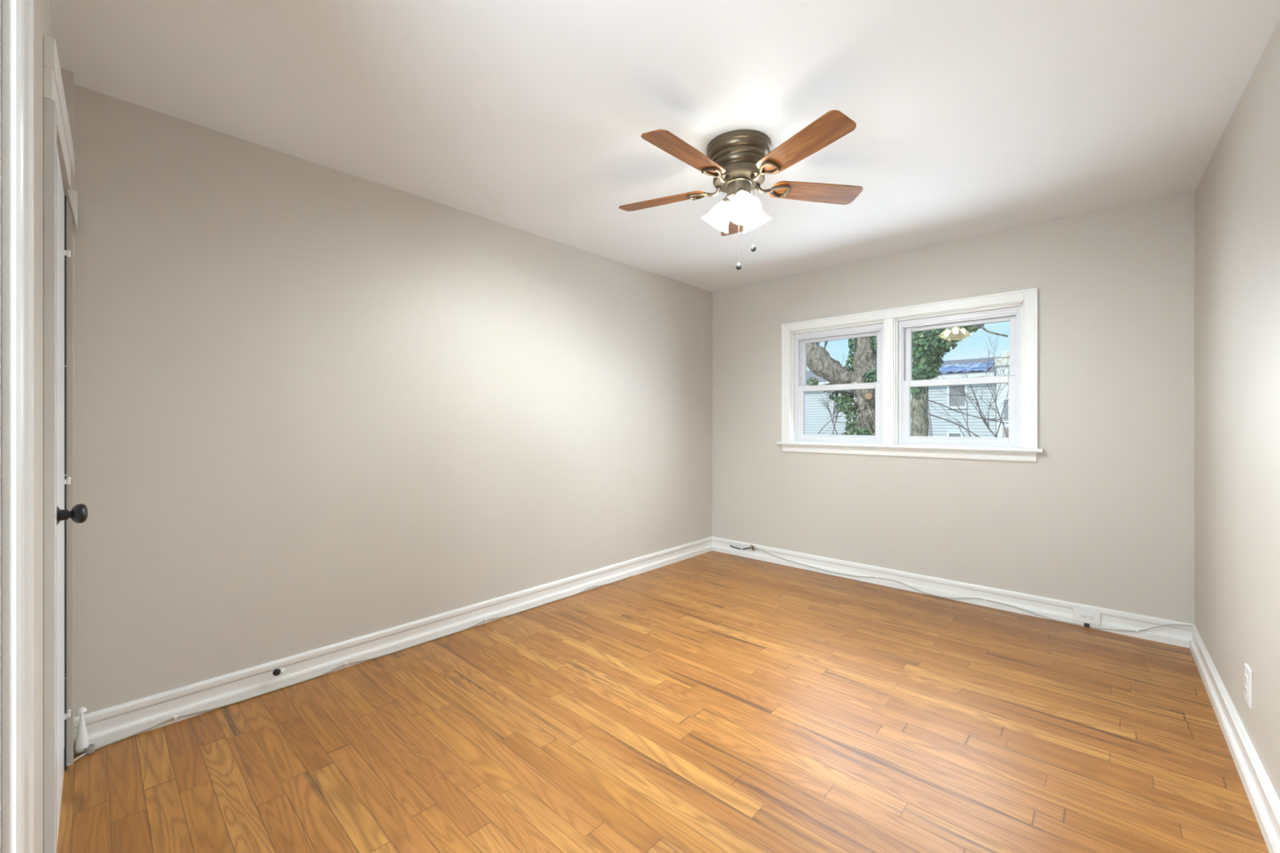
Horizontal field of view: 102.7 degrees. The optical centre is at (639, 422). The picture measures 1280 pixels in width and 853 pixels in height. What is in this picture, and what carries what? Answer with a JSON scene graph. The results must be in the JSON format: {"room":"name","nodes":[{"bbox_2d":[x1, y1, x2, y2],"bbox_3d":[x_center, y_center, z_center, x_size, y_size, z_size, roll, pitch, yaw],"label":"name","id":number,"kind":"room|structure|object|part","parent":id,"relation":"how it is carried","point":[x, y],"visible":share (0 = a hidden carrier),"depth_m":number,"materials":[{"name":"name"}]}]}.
{"room":"empty bedroom","nodes":[
{"label":"empty bedroom","id":0,"kind":"room"},
{"bbox_2d":[33,0,73,852],"bbox_3d":[-0.948,-0.015,0.623,3.737,2.440,0.306,0,0,43],"label":"wall","id":1,"kind":"structure","parent":0,"point":[42,12],"depth_m":1.24,"materials":[{"name":"beige paint"}]},
{"bbox_2d":[0,0,33,852],"bbox_3d":[-0.573,0.125,0.301,0.960,2.160,0.234,0,0,43],"label":"trim","id":2,"kind":"structure","parent":1,"relation":"attached to","point":[16,16],"depth_m":0.65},
{"bbox_2d":[43,35,77,852],"bbox_3d":[-1.779,0.114,1.579,0.796,2.183,0.052,0,0,43],"label":"trim","id":3,"kind":"structure","parent":1,"relation":"attached to","point":[56,127],"depth_m":1.30,"materials":[{"name":"white paint"}]},
{"bbox_3d":[-1.530,0.193,1.328,0.090,2.025,0.020,0,0,43],"label":"casing","id":4,"kind":"part","parent":3,"relation":"part of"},
{"bbox_3d":[-1.782,-0.899,1.576,0.796,0.158,0.044,0,0,43],"label":"head casing","id":5,"kind":"part","parent":3,"relation":"part of","materials":[{"name":"white paint"}]},
{"bbox_2d":[57,146,88,842],"bbox_3d":[-1.792,0.210,1.572,0.620,1.990,0.108,0,0,40],"label":"door","id":6,"kind":"structure","parent":1,"relation":"in","point":[78,513],"depth_m":1.58,"materials":[{"name":"white paint"}]},
{"bbox_3d":[-1.790,0.170,1.549,0.588,1.900,0.046,0,0,43],"label":"panel","id":7,"kind":"part","parent":6,"relation":"part of","materials":[{"name":"white paint"}]},
{"bbox_3d":[-1.571,0.254,1.416,0.055,0.055,0.060,0,0,43],"label":"knob","id":8,"kind":"part","parent":6,"relation":"part of","materials":[{"name":"black metal"}]},
{"bbox_2d":[73,84,711,717],"bbox_3d":[-0.780,-0.015,3.407,0.200,2.440,4.491,0,0,43],"label":"wall","id":9,"kind":"structure","parent":0,"point":[316,406],"depth_m":2.46,"materials":[{"name":"beige paint"}]},
{"bbox_2d":[272,667,284,675],"bbox_3d":[-1.623,1.120,2.298,0.029,0.045,0.074,0,0,-17],"label":"door stop","id":10,"kind":"object","parent":9,"relation":"attached to","point":[277,672],"visible":1,"depth_m":2.27,"materials":[{"name":"black rubber"}]},
{"bbox_2d":[66,575,633,767],"bbox_3d":[-1.031,1.191,2.895,0.088,0.027,2.953,0,0,43],"label":"coaxial cable","id":11,"kind":"object","parent":9,"relation":"attached to","point":[175,717],"visible":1,"depth_m":2.38,"materials":[{"name":"white plastic"}]},
{"bbox_2d":[73,536,712,755],"bbox_3d":[-0.685,1.141,3.347,0.020,0.127,4.049,0,0,43],"label":"baseboard","id":12,"kind":"structure","parent":9,"relation":"attached to","point":[108,725],"depth_m":2.48,"materials":[{"name":"white paint"}]},
{"bbox_2d":[57,551,1269,852],"bbox_3d":[0.068,1.330,1.719,3.737,0.250,5.815,0,0,43],"label":"floor","id":13,"kind":"structure","parent":0,"point":[712,701],"depth_m":1.95,"materials":[{"name":"brown wood"}]},
{"bbox_2d":[74,706,94,755],"bbox_3d":[-2.019,1.119,1.861,0.053,0.168,0.036,0,0,-22],"label":"fitting","id":14,"kind":"object","parent":13,"relation":"on","point":[82,743],"visible":1,"depth_m":1.85,"materials":[{"name":"white plastic"}]},
{"bbox_2d":[1084,622,1089,627],"bbox_3d":[2.624,1.191,3.005,0.024,0.020,0.014,0,0,43],"label":"plug","id":15,"kind":"object","parent":13,"relation":"on","point":[1086,624],"visible":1,"depth_m":3.00,"materials":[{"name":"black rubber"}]},
{"bbox_2d":[48,0,1279,292],"bbox_3d":[0.051,-1.360,1.701,3.837,0.250,5.965,0,0,43],"label":"ceiling","id":16,"kind":"structure","parent":0,"point":[972,118],"depth_m":1.95,"materials":[{"name":"white paint"}]},
{"bbox_2d":[618,110,862,270],"bbox_3d":[0.414,-0.960,2.269,1.140,0.550,1.092,0,0,43],"label":"ceiling fan","id":17,"kind":"object","parent":16,"relation":"hanging from","point":[738,162],"visible":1,"depth_m":2.20,"materials":[{"name":"brown wood"}]},
{"bbox_3d":[0.108,-1.063,2.458,0.430,0.006,0.132,0,12,26],"label":"blade","id":18,"kind":"part","parent":17,"relation":"part of","materials":[{"name":"brown wood"}]},
{"bbox_3d":[0.187,-1.063,2.028,0.132,0.006,0.430,16,11,42],"label":"blade","id":19,"kind":"part","parent":17,"relation":"part of","materials":[{"name":"brown wood"}]},
{"bbox_3d":[0.344,-0.938,2.350,0.132,0.144,0.132,0,0,-18],"label":"lamp shade","id":20,"kind":"part","parent":17,"relation":"part of","materials":[{"name":"white glass"}]},
{"bbox_2d":[722,195,731,204],"bbox_3d":[0.403,-1.009,2.317,0.063,0.064,0.056,0,0,43],"label":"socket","id":21,"kind":"object","parent":17,"relation":"attached to","point":[727,200],"depth_m":2.30,"materials":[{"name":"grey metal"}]},
{"bbox_3d":[0.492,-1.063,2.667,0.132,0.006,0.430,-12,-2,7],"label":"blade","id":22,"kind":"part","parent":17,"relation":"part of","materials":[{"name":"brown wood"}]},
{"bbox_2d":[734,187,746,200],"bbox_3d":[0.445,-1.009,2.251,0.060,0.064,0.060,0,0,43],"label":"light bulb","id":23,"kind":"object","parent":17,"relation":"attached to","point":[737,190],"depth_m":2.24,"materials":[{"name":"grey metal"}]},
{"bbox_3d":[0.443,-0.966,2.225,0.040,0.071,0.058,0,0,-19],"label":"bulb","id":24,"kind":"part","parent":17,"relation":"part of","materials":[{"name":"white glass"}]},
{"bbox_3d":[0.447,-0.938,2.186,0.132,0.144,0.132,0,0,43],"label":"lamp shade","id":25,"kind":"part","parent":17,"relation":"part of","materials":[{"name":"white glass"}]},
{"bbox_3d":[0.538,-0.938,2.357,0.132,0.144,0.132,0,0,12],"label":"lamp shade","id":26,"kind":"part","parent":17,"relation":"part of","materials":[{"name":"white glass"}]},
{"bbox_3d":[0.620,-1.063,1.970,0.132,0.006,0.430,14,-6,-28],"label":"blade","id":27,"kind":"part","parent":17,"relation":"part of","materials":[{"name":"brown wood"}]},
{"bbox_3d":[0.809,-1.063,2.365,0.430,0.006,0.132,0,-12,-10],"label":"blade","id":28,"kind":"part","parent":17,"relation":"part of","materials":[{"name":"brown wood"}]},
{"bbox_2d":[711,191,1195,624],"bbox_3d":[1.994,-0.015,3.762,3.387,2.440,0.200,0,0,43],"label":"wall","id":29,"kind":"structure","parent":0,"point":[1103,517],"depth_m":3.18,"materials":[{"name":"beige paint"}]},
{"bbox_2d":[729,544,757,551],"bbox_3d":[0.929,1.109,4.582,0.027,0.069,0.287,0,0,-45],"label":"cable","id":30,"kind":"object","parent":29,"relation":"attached to","point":[752,547],"visible":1,"depth_m":4.54,"materials":[{"name":"black plastic"}]},
{"bbox_2d":[795,323,883,444],"bbox_3d":[1.606,-0.297,4.118,0.733,0.917,0.105,0,0,43],"label":"window","id":31,"kind":"structure","parent":29,"relation":"in","point":[802,340],"depth_m":4.11,"materials":[{"name":"white plastic"}]},
{"bbox_3d":[1.586,-0.081,4.097,0.663,0.448,0.035,0,0,43],"label":"sash","id":32,"kind":"part","parent":31,"relation":"part of","materials":[{"name":"white plastic"}]},
{"bbox_3d":[1.612,-0.478,4.125,0.651,0.439,0.030,0,0,43],"label":"sash","id":33,"kind":"part","parent":31,"relation":"part of","materials":[{"name":"white plastic"}]},
{"bbox_2d":[777,287,1043,462],"bbox_3d":[1.893,-0.293,3.817,1.773,1.081,0.257,0,0,43],"label":"trim","id":34,"kind":"structure","parent":29,"relation":"attached to","point":[1028,299],"depth_m":3.69,"materials":[{"name":"white paint"}]},
{"bbox_2d":[712,536,1192,648],"bbox_3d":[1.815,1.141,3.777,3.105,0.127,0.020,0,0,43],"label":"baseboard","id":35,"kind":"structure","parent":29,"relation":"attached to","point":[1056,609],"depth_m":3.40,"materials":[{"name":"white paint"}]},
{"bbox_2d":[898,306,1021,447],"bbox_3d":[2.209,-0.297,3.559,0.748,0.917,0.105,0,0,43],"label":"window","id":36,"kind":"structure","parent":29,"relation":"in","point":[1013,314],"depth_m":3.51,"materials":[{"name":"white plastic"}]},
{"bbox_3d":[2.190,-0.081,3.538,0.678,0.448,0.035,0,0,43],"label":"sash","id":37,"kind":"part","parent":36,"relation":"part of","materials":[{"name":"white plastic"}]},
{"bbox_3d":[2.216,-0.478,3.566,0.666,0.439,0.030,0,0,43],"label":"sash","id":38,"kind":"part","parent":36,"relation":"part of","materials":[{"name":"white plastic"}]},
{"bbox_2d":[755,547,1194,632],"bbox_3d":[1.990,1.140,3.590,2.650,0.125,0.020,0,0,43],"label":"coaxial cable","id":39,"kind":"object","parent":29,"relation":"attached to","point":[876,577],"visible":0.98,"depth_m":3.29,"materials":[{"name":"white plastic"}]},
{"bbox_2d":[1072,608,1100,626],"bbox_3d":[2.625,1.142,3.007,0.122,0.075,0.010,0,0,43],"label":"power outlet","id":40,"kind":"object","parent":29,"relation":"attached to","point":[1078,615],"visible":1,"depth_m":3.00,"materials":[{"name":"white plastic"}]},
{"bbox_2d":[1079,613,1085,618],"bbox_3d":[2.608,1.142,3.018,0.029,0.029,0.003,0,0,43],"label":"socket","id":41,"kind":"object","parent":40,"relation":"attached to","point":[1082,615],"depth_m":3.02,"materials":[{"name":"white plastic"}]},
{"bbox_2d":[1087,614,1094,620],"bbox_3d":[2.637,1.142,2.991,0.029,0.029,0.003,0,0,43],"label":"socket","id":42,"kind":"object","parent":40,"relation":"attached to","point":[1090,617],"depth_m":2.99,"materials":[{"name":"white plastic"}]},
{"bbox_2d":[1194,18,1279,800],"bbox_3d":[1.677,-0.015,1.029,0.436,2.440,4.441,0,0,43],"label":"wall","id":43,"kind":"structure","parent":0,"point":[1237,215],"depth_m":1.89,"materials":[{"name":"beige paint"}]},
{"bbox_2d":[1189,624,1279,852],"bbox_3d":[1.583,1.141,1.218,0.039,0.127,4.092,0,0,42],"label":"baseboard","id":44,"kind":"structure","parent":43,"relation":"attached to","point":[1264,802],"depth_m":1.75,"materials":[{"name":"white paint"}]},
{"bbox_2d":[1244,663,1252,708],"bbox_3d":[2.082,0.901,1.752,0.010,0.126,0.080,0,0,42],"label":"power outlet","id":45,"kind":"object","parent":43,"relation":"attached to","point":[1248,673],"visible":1,"depth_m":1.74,"materials":[{"name":"white plastic"}]},
{"bbox_2d":[1244,674,1248,684],"bbox_3d":[2.079,0.881,1.754,0.003,0.029,0.029,0,0,42],"label":"socket","id":46,"kind":"object","parent":45,"relation":"attached to","point":[1246,675],"depth_m":1.75,"materials":[{"name":"white plastic"}]},
{"bbox_2d":[1244,684,1248,697],"bbox_3d":[2.079,0.920,1.754,0.003,0.029,0.029,0,0,42],"label":"socket","id":47,"kind":"object","parent":45,"relation":"attached to","point":[1246,686],"depth_m":1.75,"materials":[{"name":"white plastic"}]},
{"label":"outside","id":48,"kind":"structure","parent":0,"visible":0},
{"bbox_3d":[32.137,4.305,34.706,120.000,0.200,85.400,0,0,43],"label":"ground","id":49,"kind":"structure","parent":48,"visible":0},
{"bbox_2d":[817,352,847,435],"bbox_3d":[4.843,1.322,10.929,2.406,5.768,1.532,0,0,-16],"label":"bare shrub","id":50,"kind":"object","parent":49,"relation":"on","point":[823,400],"visible":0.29,"depth_m":10.99,"materials":[{"name":"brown plant"}]},
{"bbox_2d":[806,335,876,435],"bbox_3d":[3.455,0.716,8.767,1.952,7.036,1.080,0,0,8],"label":"tree","id":51,"kind":"object","parent":49,"relation":"on","point":[863,362],"visible":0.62,"depth_m":8.64,"materials":[{"name":"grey plant"}]},
{"bbox_2d":[804,356,1001,437],"bbox_3d":[13.734,0.408,30.813,13.890,7.593,8.720,0,0,43],"label":"house","id":52,"kind":"structure","parent":49,"relation":"on","point":[816,415],"depth_m":24.61,"materials":[{"name":"white"}]},
{"bbox_3d":[10.825,-0.808,28.130,0.310,0.658,0.030,0,0,43],"label":"pane","id":53,"kind":"part","parent":52,"relation":"part of","materials":[{"name":"grey glass"}]},
{"bbox_3d":[14.967,1.064,24.295,0.463,1.053,0.030,0,0,43],"label":"pane","id":54,"kind":"part","parent":52,"relation":"part of","materials":[{"name":"grey glass"}]},
{"bbox_3d":[15.032,-1.335,24.235,0.640,1.147,0.030,0,0,43],"label":"pane","id":55,"kind":"part","parent":52,"relation":"part of","materials":[{"name":"grey glass"}]},
{"bbox_2d":[937,361,995,373],"bbox_3d":[15.826,-2.673,25.104,2.357,0.674,2.001,0,0,43],"label":"tarp","id":56,"kind":"object","parent":52,"relation":"on","point":[946,368],"visible":0.88,"depth_m":24.92,"materials":[{"name":"blue plastic"}]},
{"bbox_2d":[911,324,1008,435],"bbox_3d":[4.115,0.947,6.828,0.614,6.515,1.303,0,0,-24],"label":"tree","id":57,"kind":"object","parent":49,"relation":"on","point":[928,347],"visible":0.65,"depth_m":6.96,"materials":[{"name":"green plant"}]},
{"bbox_2d":[927,355,1009,437],"bbox_3d":[7.377,1.273,9.749,3.348,5.867,2.043,0,0,3],"label":"bare shrub","id":58,"kind":"object","parent":49,"relation":"on","point":[984,419],"visible":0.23,"depth_m":10.17,"materials":[{"name":"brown plant"}]},
{"bbox_2d":[930,335,1009,437],"bbox_3d":[5.886,1.310,9.230,1.129,5.792,1.832,0,0,-15],"label":"bare shrub","id":59,"kind":"object","parent":49,"relation":"on","point":[995,400],"visible":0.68,"depth_m":8.73,"materials":[{"name":"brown plant"}]},
{"bbox_2d":[995,351,1009,437],"bbox_3d":[22.194,0.559,22.413,9.800,7.293,8.950,0,0,43],"label":"stucco house","id":60,"kind":"structure","parent":49,"relation":"on","point":[1005,358],"depth_m":22.36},
{"bbox_2d":[1002,427,1008,437],"bbox_3d":[15.540,2.209,21.727,0.152,3.992,0.600,0,0,43],"label":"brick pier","id":61,"kind":"structure","parent":49,"relation":"on","point":[1006,428],"depth_m":21.53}
]}

